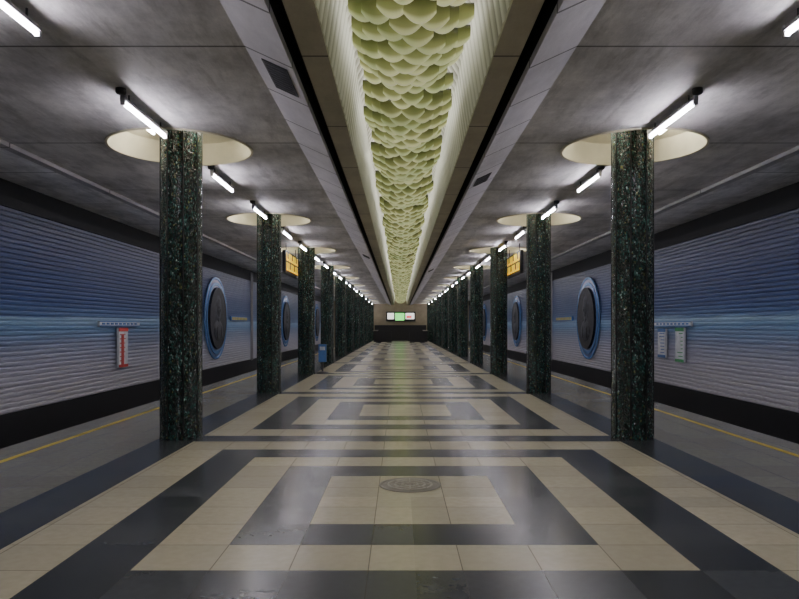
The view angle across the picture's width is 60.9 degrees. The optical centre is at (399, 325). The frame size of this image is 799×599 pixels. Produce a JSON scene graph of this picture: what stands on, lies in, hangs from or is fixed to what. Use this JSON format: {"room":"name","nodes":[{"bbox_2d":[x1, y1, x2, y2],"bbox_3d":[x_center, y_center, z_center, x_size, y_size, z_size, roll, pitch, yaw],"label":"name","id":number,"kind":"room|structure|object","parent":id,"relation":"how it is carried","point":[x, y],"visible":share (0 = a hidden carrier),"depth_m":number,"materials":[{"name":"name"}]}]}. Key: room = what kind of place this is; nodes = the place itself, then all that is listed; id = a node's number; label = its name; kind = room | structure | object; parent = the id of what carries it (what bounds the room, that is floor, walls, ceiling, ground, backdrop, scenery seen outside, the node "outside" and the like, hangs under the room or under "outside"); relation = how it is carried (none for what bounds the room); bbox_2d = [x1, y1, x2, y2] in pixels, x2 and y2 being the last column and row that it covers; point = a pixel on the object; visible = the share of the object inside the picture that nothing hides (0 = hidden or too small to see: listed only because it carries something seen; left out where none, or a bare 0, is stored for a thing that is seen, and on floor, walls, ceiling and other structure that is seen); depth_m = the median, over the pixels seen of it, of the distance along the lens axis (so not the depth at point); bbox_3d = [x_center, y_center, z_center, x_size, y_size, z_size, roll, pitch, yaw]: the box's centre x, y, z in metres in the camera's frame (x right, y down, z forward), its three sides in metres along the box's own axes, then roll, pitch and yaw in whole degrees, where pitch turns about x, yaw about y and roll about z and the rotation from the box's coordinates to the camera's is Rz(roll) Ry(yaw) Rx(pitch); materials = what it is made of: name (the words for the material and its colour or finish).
{"room":"metro station","nodes":[
{"label":"metro station","id":0,"kind":"room"},
{"bbox_2d":[0,178,320,448],"bbox_3d":[-7.930,0.000,36.500,0.230,6.000,85.000,0,0,0],"label":"wall","id":1,"kind":"structure","parent":0,"point":[66,268],"depth_m":16.69,"materials":[{"name":"metal"}]},
{"bbox_2d":[97,321,139,367],"bbox_3d":[-7.760,0.510,18.900,0.070,1.280,2.700,0,0,0],"label":"sign","id":2,"kind":"object","parent":1,"relation":"attached to","point":[122,333],"visible":1,"depth_m":18.91,"materials":[{"name":"plastic"}]},
{"bbox_2d":[204,277,226,358],"bbox_3d":[-7.700,-0.330,28.900,0.210,3.480,3.480,0,0,0],"label":"medallion","id":3,"kind":"object","parent":1,"relation":"attached to","point":[215,309],"visible":1,"depth_m":28.50,"materials":[{"name":"grey metal"}]},
{"bbox_2d":[230,316,246,320],"bbox_3d":[-7.758,-0.350,32.950,0.075,0.200,3.300,0,0,0],"label":"name sign","id":4,"kind":"object","parent":1,"relation":"attached to","point":[232,318],"visible":1,"depth_m":32.43,"materials":[{"name":"metal"}]},
{"bbox_2d":[251,272,252,359],"bbox_3d":[-7.755,-0.500,35.745,0.079,4.600,0.369,0,0,0],"label":"conduit","id":5,"kind":"object","parent":1,"relation":"attached to","point":[251,272],"visible":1,"depth_m":35.56,"materials":[{"name":"grey metal"}]},
{"bbox_2d":[281,296,289,346],"bbox_3d":[-7.700,-0.330,46.500,0.210,3.480,3.480,0,0,0],"label":"medallion","id":6,"kind":"object","parent":1,"relation":"attached to","point":[285,311],"visible":1,"depth_m":45.93,"materials":[{"name":"metal"}]},
{"bbox_2d":[315,304,319,340],"bbox_3d":[-7.700,-0.330,64.100,0.210,3.480,3.480,0,0,0],"label":"medallion","id":7,"kind":"object","parent":1,"relation":"attached to","point":[317,317],"visible":0.97,"depth_m":63.69,"materials":[{"name":"metal"}]},
{"bbox_2d":[0,340,798,598],"bbox_3d":[0.105,1.725,36.500,10.600,0.250,85.000,0,0,0],"label":"floor","id":8,"kind":"structure","parent":0,"point":[280,495],"depth_m":6.46,"materials":[{"name":"tile"}]},
{"bbox_2d":[0,353,318,462],"bbox_3d":[-4.695,1.598,36.450,0.080,0.004,84.800,0,0,0],"label":"safety line","id":9,"kind":"object","parent":8,"relation":"on","point":[92,430],"visible":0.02,"depth_m":10.25,"materials":[{"name":"yellow paint"}]},
{"bbox_2d":[159,130,202,439],"bbox_3d":[-3.145,-0.650,9.800,0.594,4.500,0.594,0,0,-45],"label":"column","id":10,"kind":"structure","parent":8,"relation":"on","point":[181,153],"depth_m":9.55,"materials":[{"name":"stone"}]},
{"bbox_2d":[257,214,281,393],"bbox_3d":[-3.145,-0.650,16.400,0.594,4.500,0.594,0,0,0],"label":"column","id":11,"kind":"structure","parent":8,"relation":"on","point":[269,230],"depth_m":16.16,"materials":[{"name":"stone"}]},
{"bbox_2d":[298,247,314,373],"bbox_3d":[-3.145,-0.650,23.000,0.594,4.500,0.594,0,0,0],"label":"column","id":12,"kind":"structure","parent":8,"relation":"on","point":[306,260],"depth_m":22.75,"materials":[{"name":"stone"}]},
{"bbox_2d":[317,344,327,373],"bbox_3d":[-2.615,1.110,23.100,0.400,0.980,0.400,0,0,0],"label":"stand","id":13,"kind":"object","parent":8,"relation":"on","point":[322,347],"visible":1,"depth_m":23.06,"materials":[{"name":"blue metal"}]},
{"bbox_2d":[320,265,333,362],"bbox_3d":[-3.145,-0.650,29.600,0.594,4.500,0.594,0,0,45],"label":"column","id":14,"kind":"structure","parent":8,"relation":"on","point":[327,275],"depth_m":29.35,"materials":[{"name":"green stone"}]},
{"bbox_2d":[335,277,345,355],"bbox_3d":[-3.145,-0.650,36.200,0.594,4.500,0.594,0,0,0],"label":"column","id":15,"kind":"structure","parent":8,"relation":"on","point":[340,284],"depth_m":35.95,"materials":[{"name":"stone"}]},
{"bbox_2d":[346,285,353,351],"bbox_3d":[-3.145,-0.650,42.800,0.594,4.500,0.594,0,0,45],"label":"column","id":16,"kind":"structure","parent":8,"relation":"on","point":[349,290],"depth_m":42.55,"materials":[{"name":"stone"}]},
{"bbox_2d":[354,290,359,347],"bbox_3d":[-3.145,-0.650,49.400,0.594,4.500,0.594,0,0,45],"label":"column","id":17,"kind":"structure","parent":8,"relation":"on","point":[356,294],"depth_m":49.13,"materials":[{"name":"black stone"}]},
{"bbox_2d":[360,294,364,345],"bbox_3d":[-3.145,-0.650,56.000,0.594,4.500,0.594,0,0,-45],"label":"column","id":18,"kind":"structure","parent":8,"relation":"on","point":[362,298],"depth_m":55.73,"materials":[{"name":"black stone"}]},
{"bbox_2d":[365,298,367,342],"bbox_3d":[-3.145,-0.650,62.600,0.594,4.500,0.594,0,0,0],"label":"column","id":19,"kind":"structure","parent":8,"relation":"on","point":[366,300],"depth_m":62.34,"materials":[{"name":"black stone"}]},
{"bbox_2d":[368,301,371,341],"bbox_3d":[-3.145,-0.650,69.200,0.594,4.500,0.594,0,0,-45],"label":"column","id":20,"kind":"structure","parent":8,"relation":"on","point":[369,303],"depth_m":68.93,"materials":[{"name":"black stone"}]},
{"bbox_2d":[371,303,373,339],"bbox_3d":[-3.145,-0.650,75.800,0.594,4.500,0.594,0,0,0],"label":"column","id":21,"kind":"structure","parent":8,"relation":"on","point":[372,304],"depth_m":75.56,"materials":[{"name":"black stone"}]},
{"bbox_2d":[373,330,427,341],"bbox_3d":[0.105,1.020,71.000,5.500,1.160,6.100,0,0,0],"label":"parapet","id":22,"kind":"object","parent":8,"relation":"on","point":[379,336],"visible":0.92,"depth_m":67.95,"materials":[{"name":"black stone"}]},
{"bbox_2d":[379,477,440,492],"bbox_3d":[0.105,1.591,6.840,0.620,0.018,0.620,0,0,0],"label":"manhole cover","id":23,"kind":"object","parent":8,"relation":"on","point":[407,484],"visible":1,"depth_m":6.80,"materials":[{"name":"metal"}]},
{"bbox_2d":[427,303,429,339],"bbox_3d":[3.355,-0.650,75.800,0.594,4.500,0.594,0,0,0],"label":"column","id":24,"kind":"structure","parent":8,"relation":"on","point":[428,304],"depth_m":75.54,"materials":[{"name":"black stone"}]},
{"bbox_2d":[430,301,432,341],"bbox_3d":[3.355,-0.650,69.200,0.594,4.500,0.594,0,0,0],"label":"column","id":25,"kind":"structure","parent":8,"relation":"on","point":[431,303],"depth_m":68.93,"materials":[{"name":"black stone"}]},
{"bbox_2d":[433,298,436,342],"bbox_3d":[3.355,-0.650,62.600,0.594,4.500,0.594,0,0,0],"label":"column","id":26,"kind":"structure","parent":8,"relation":"on","point":[434,299],"depth_m":62.35,"materials":[{"name":"black stone"}]},
{"bbox_2d":[437,294,441,345],"bbox_3d":[3.355,-0.650,56.000,0.594,4.500,0.594,0,0,0],"label":"column","id":27,"kind":"structure","parent":8,"relation":"on","point":[439,298],"depth_m":55.73,"materials":[{"name":"black stone"}]},
{"bbox_2d":[442,290,447,347],"bbox_3d":[3.355,-0.650,49.400,0.594,4.500,0.594,0,0,0],"label":"column","id":28,"kind":"structure","parent":8,"relation":"on","point":[444,294],"depth_m":49.13,"materials":[{"name":"black stone"}]},
{"bbox_2d":[448,285,456,351],"bbox_3d":[3.355,-0.650,42.800,0.594,4.500,0.594,0,0,0],"label":"column","id":29,"kind":"structure","parent":8,"relation":"on","point":[452,290],"depth_m":42.56,"materials":[{"name":"stone"}]},
{"bbox_2d":[457,277,467,355],"bbox_3d":[3.355,-0.650,36.200,0.594,4.500,0.594,0,0,-45],"label":"column","id":30,"kind":"structure","parent":8,"relation":"on","point":[462,284],"depth_m":35.95,"materials":[{"name":"stone"}]},
{"bbox_2d":[470,265,482,362],"bbox_3d":[3.355,-0.650,29.600,0.594,4.500,0.594,0,0,0],"label":"column","id":31,"kind":"structure","parent":8,"relation":"on","point":[476,275],"depth_m":29.35,"materials":[{"name":"stone"}]},
{"bbox_2d":[490,247,507,373],"bbox_3d":[3.355,-0.650,23.000,0.594,4.500,0.594,0,0,45],"label":"column","id":32,"kind":"structure","parent":8,"relation":"on","point":[498,260],"depth_m":22.75,"materials":[{"name":"stone"}]},
{"bbox_2d":[526,214,550,393],"bbox_3d":[3.355,-0.650,16.400,0.594,4.500,0.594,0,0,45],"label":"column","id":33,"kind":"structure","parent":8,"relation":"on","point":[538,231],"depth_m":16.16,"materials":[{"name":"stone"}]},
{"bbox_2d":[611,129,653,439],"bbox_3d":[3.355,-0.650,9.800,0.594,4.500,0.594,0,0,-45],"label":"column","id":34,"kind":"structure","parent":8,"relation":"on","point":[632,152],"depth_m":9.56,"materials":[{"name":"stone"}]},
{"bbox_2d":[468,348,798,456],"bbox_3d":[4.905,1.598,36.450,0.080,0.004,84.800,0,0,0],"label":"safety line","id":35,"kind":"object","parent":8,"relation":"on","point":[732,434],"visible":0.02,"depth_m":10.59,"materials":[{"name":"yellow paint"}]},
{"bbox_2d":[0,0,798,303],"bbox_3d":[0.105,-3.151,36.500,16.000,1.298,85.000,0,0,0],"label":"ceiling","id":36,"kind":"structure","parent":0,"point":[185,65],"depth_m":8.50,"materials":[{"name":"paint"}]},
{"bbox_2d":[0,0,41,37],"bbox_3d":[-3.015,-2.489,4.958,0.109,0.163,1.464,0,0,0],"label":"lamp","id":37,"kind":"object","parent":36,"relation":"hanging from","point":[7,6],"visible":1,"depth_m":5.41,"materials":[{"name":"glass"}]},
{"bbox_2d":[115,87,167,138],"bbox_3d":[-3.015,-2.489,8.038,0.109,0.163,1.464,0,0,0],"label":"lamp","id":38,"kind":"object","parent":36,"relation":"hanging from","point":[121,91],"visible":1,"depth_m":7.78,"materials":[{"name":"glass"},{"name":"metal"}]},
{"bbox_2d":[0,139,334,296],"bbox_3d":[-5.545,-2.550,36.500,0.140,0.080,85.000,0,0,0],"label":"trim","id":39,"kind":"structure","parent":36,"relation":"attached to","point":[5,145],"depth_m":11.98,"materials":[{"name":"grey metal"}]},
{"bbox_2d":[208,165,233,192],"bbox_3d":[-3.015,-2.489,11.558,0.109,0.163,1.464,0,0,0],"label":"lamp","id":40,"kind":"object","parent":36,"relation":"hanging from","point":[211,168],"visible":1,"depth_m":11.32,"materials":[{"name":"glass"}]},
{"bbox_2d":[250,200,266,219],"bbox_3d":[-3.015,-2.489,14.638,0.109,0.163,1.464,0,0,0],"label":"lamp","id":41,"kind":"object","parent":36,"relation":"hanging from","point":[252,202],"visible":1,"depth_m":14.37,"materials":[{"name":"glass"}]},
{"bbox_2d":[281,226,291,238],"bbox_3d":[-3.015,-2.489,18.158,0.109,0.163,1.464,0,0,0],"label":"lamp","id":42,"kind":"object","parent":36,"relation":"hanging from","point":[282,227],"visible":0.93,"depth_m":17.91,"materials":[{"name":"glass"}]},
{"bbox_2d":[282,243,297,278],"bbox_3d":[-3.515,-2.095,22.050,0.124,0.950,2.700,0,0,0],"label":"direction sign","id":43,"kind":"object","parent":36,"relation":"hanging from","point":[289,261],"visible":0.98,"depth_m":21.42,"materials":[{"name":"yellow plastic"}]},
{"bbox_2d":[298,241,306,251],"bbox_3d":[-3.015,-2.489,21.238,0.109,0.163,1.464,0,0,0],"label":"lamp","id":44,"kind":"object","parent":36,"relation":"hanging from","point":[299,242],"visible":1,"depth_m":20.91,"materials":[{"name":"glass"}]},
{"bbox_2d":[220,0,393,304],"bbox_3d":[-1.040,-2.760,36.500,0.770,0.780,85.000,0,0,0],"label":"ceiling beam","id":45,"kind":"structure","parent":36,"relation":"attached to","point":[288,34],"depth_m":7.46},
{"bbox_2d":[261,58,298,97],"bbox_3d":[-1.175,-2.451,6.750,0.240,0.122,0.750,0,0,0],"label":"air vent","id":46,"kind":"object","parent":45,"relation":"in","point":[280,77],"visible":1,"depth_m":6.70,"materials":[{"name":"black metal"}]},
{"bbox_2d":[348,0,474,302],"bbox_3d":[0.106,-3.063,38.733,1.216,1.074,79.735,0,0,0],"label":"glass chandelier","id":47,"kind":"object","parent":36,"relation":"hanging from","point":[406,49],"visible":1,"depth_m":8.26,"materials":[{"name":"glass"}]},
{"bbox_2d":[498,241,507,251],"bbox_3d":[3.225,-2.489,21.238,0.109,0.163,1.464,0,0,0],"label":"lamp","id":48,"kind":"object","parent":36,"relation":"hanging from","point":[505,242],"visible":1,"depth_m":20.89,"materials":[{"name":"glass"}]},
{"bbox_2d":[407,0,605,304],"bbox_3d":[1.250,-2.760,36.500,0.770,0.780,85.000,0,0,0],"label":"ceiling beam","id":49,"kind":"structure","parent":36,"relation":"attached to","point":[536,40],"depth_m":7.29,"materials":[{"name":"grey paint"}]},
{"bbox_2d":[473,172,491,186],"bbox_3d":[1.385,-2.451,11.400,0.240,0.122,0.600,0,0,0],"label":"air vent","id":50,"kind":"object","parent":49,"relation":"in","point":[484,178],"visible":1,"depth_m":11.32,"materials":[{"name":"black metal"}]},
{"bbox_2d":[507,243,523,278],"bbox_3d":[3.725,-2.095,22.050,0.124,0.950,2.700,0,0,0],"label":"direction sign","id":51,"kind":"object","parent":36,"relation":"hanging from","point":[515,262],"visible":0.98,"depth_m":21.47,"materials":[{"name":"yellow plastic"}]},
{"bbox_2d":[515,226,525,238],"bbox_3d":[3.225,-2.489,18.158,0.109,0.163,1.464,0,0,0],"label":"lamp","id":52,"kind":"object","parent":36,"relation":"hanging from","point":[524,227],"visible":0.85,"depth_m":17.87,"materials":[{"name":"glass"}]},
{"bbox_2d":[541,200,558,219],"bbox_3d":[3.225,-2.489,14.638,0.109,0.163,1.464,0,0,0],"label":"lamp","id":53,"kind":"object","parent":36,"relation":"hanging from","point":[556,202],"visible":1,"depth_m":14.36,"materials":[{"name":"glass"}]},
{"bbox_2d":[576,165,604,192],"bbox_3d":[3.225,-2.489,11.558,0.109,0.163,1.464,0,0,0],"label":"lamp","id":54,"kind":"object","parent":36,"relation":"hanging from","point":[600,168],"visible":0.99,"depth_m":11.32,"materials":[{"name":"glass"}]},
{"bbox_2d":[468,146,798,295],"bbox_3d":[5.755,-2.550,36.500,0.140,0.080,85.000,0,0,0],"label":"trim","id":55,"kind":"structure","parent":36,"relation":"attached to","point":[794,151],"depth_m":12.31,"materials":[{"name":"grey metal"}]},
{"bbox_2d":[648,87,702,138],"bbox_3d":[3.225,-2.489,8.038,0.109,0.163,1.464,0,0,0],"label":"lamp","id":56,"kind":"object","parent":36,"relation":"hanging from","point":[696,91],"visible":1,"depth_m":7.81,"materials":[{"name":"glass"},{"name":"metal"}]},
{"bbox_2d":[782,8,798,37],"bbox_3d":[3.225,-2.489,4.958,0.109,0.163,1.464,0,0,0],"label":"lamp","id":57,"kind":"object","parent":36,"relation":"hanging from","point":[787,29],"visible":1,"depth_m":5.57,"materials":[{"name":"glass"}]},
{"bbox_2d":[334,300,468,345],"bbox_3d":[0.105,-0.150,79.045,16.000,6.300,0.210,0,0,0],"label":"wall","id":58,"kind":"structure","parent":0,"point":[380,323],"depth_m":78.99,"materials":[{"name":"stone"}]},
{"bbox_2d":[386,312,415,320],"bbox_3d":[0.155,-1.100,78.815,3.400,1.100,0.350,0,0,0],"label":"departure board","id":59,"kind":"object","parent":58,"relation":"attached to","point":[390,316],"visible":1,"depth_m":78.67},
{"bbox_2d":[469,182,798,443],"bbox_3d":[8.140,0.000,36.500,0.230,6.000,85.000,0,0,0],"label":"wall","id":60,"kind":"structure","parent":0,"point":[732,272],"depth_m":17.07,"materials":[{"name":"metal"}]},
{"bbox_2d":[483,304,486,340],"bbox_3d":[7.910,-0.330,64.100,0.210,3.480,3.480,0,0,0],"label":"medallion","id":61,"kind":"object","parent":60,"relation":"attached to","point":[484,306],"visible":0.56,"depth_m":63.19,"materials":[{"name":"blue metal"}]},
{"bbox_2d":[512,296,520,346],"bbox_3d":[7.910,-0.330,46.500,0.210,3.480,3.480,0,0,0],"label":"medallion","id":62,"kind":"object","parent":60,"relation":"attached to","point":[516,311],"visible":1,"depth_m":45.95,"materials":[{"name":"metal"}]},
{"bbox_2d":[551,272,551,359],"bbox_3d":[7.965,-0.500,35.745,0.079,4.600,0.369,0,0,0],"label":"conduit","id":63,"kind":"object","parent":60,"relation":"attached to","point":[551,272],"visible":0.41,"depth_m":35.56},
{"bbox_2d":[556,316,572,320],"bbox_3d":[7.968,-0.350,32.950,0.075,0.200,3.300,0,0,0],"label":"name sign","id":64,"kind":"object","parent":60,"relation":"attached to","point":[568,318],"visible":1,"depth_m":32.51,"materials":[{"name":"gold metal"}]},
{"bbox_2d":[576,277,599,358],"bbox_3d":[7.910,-0.330,28.900,0.210,3.480,3.480,0,0,0],"label":"medallion","id":65,"kind":"object","parent":60,"relation":"attached to","point":[588,306],"visible":1,"depth_m":28.50,"materials":[{"name":"grey metal"}]},
{"bbox_2d":[654,321,692,361],"bbox_3d":[7.970,0.445,19.900,0.070,1.150,2.700,0,0,0],"label":"sign","id":66,"kind":"object","parent":60,"relation":"attached to","point":[680,333],"visible":0.98,"depth_m":19.50,"materials":[{"name":"white plastic"}]}
]}

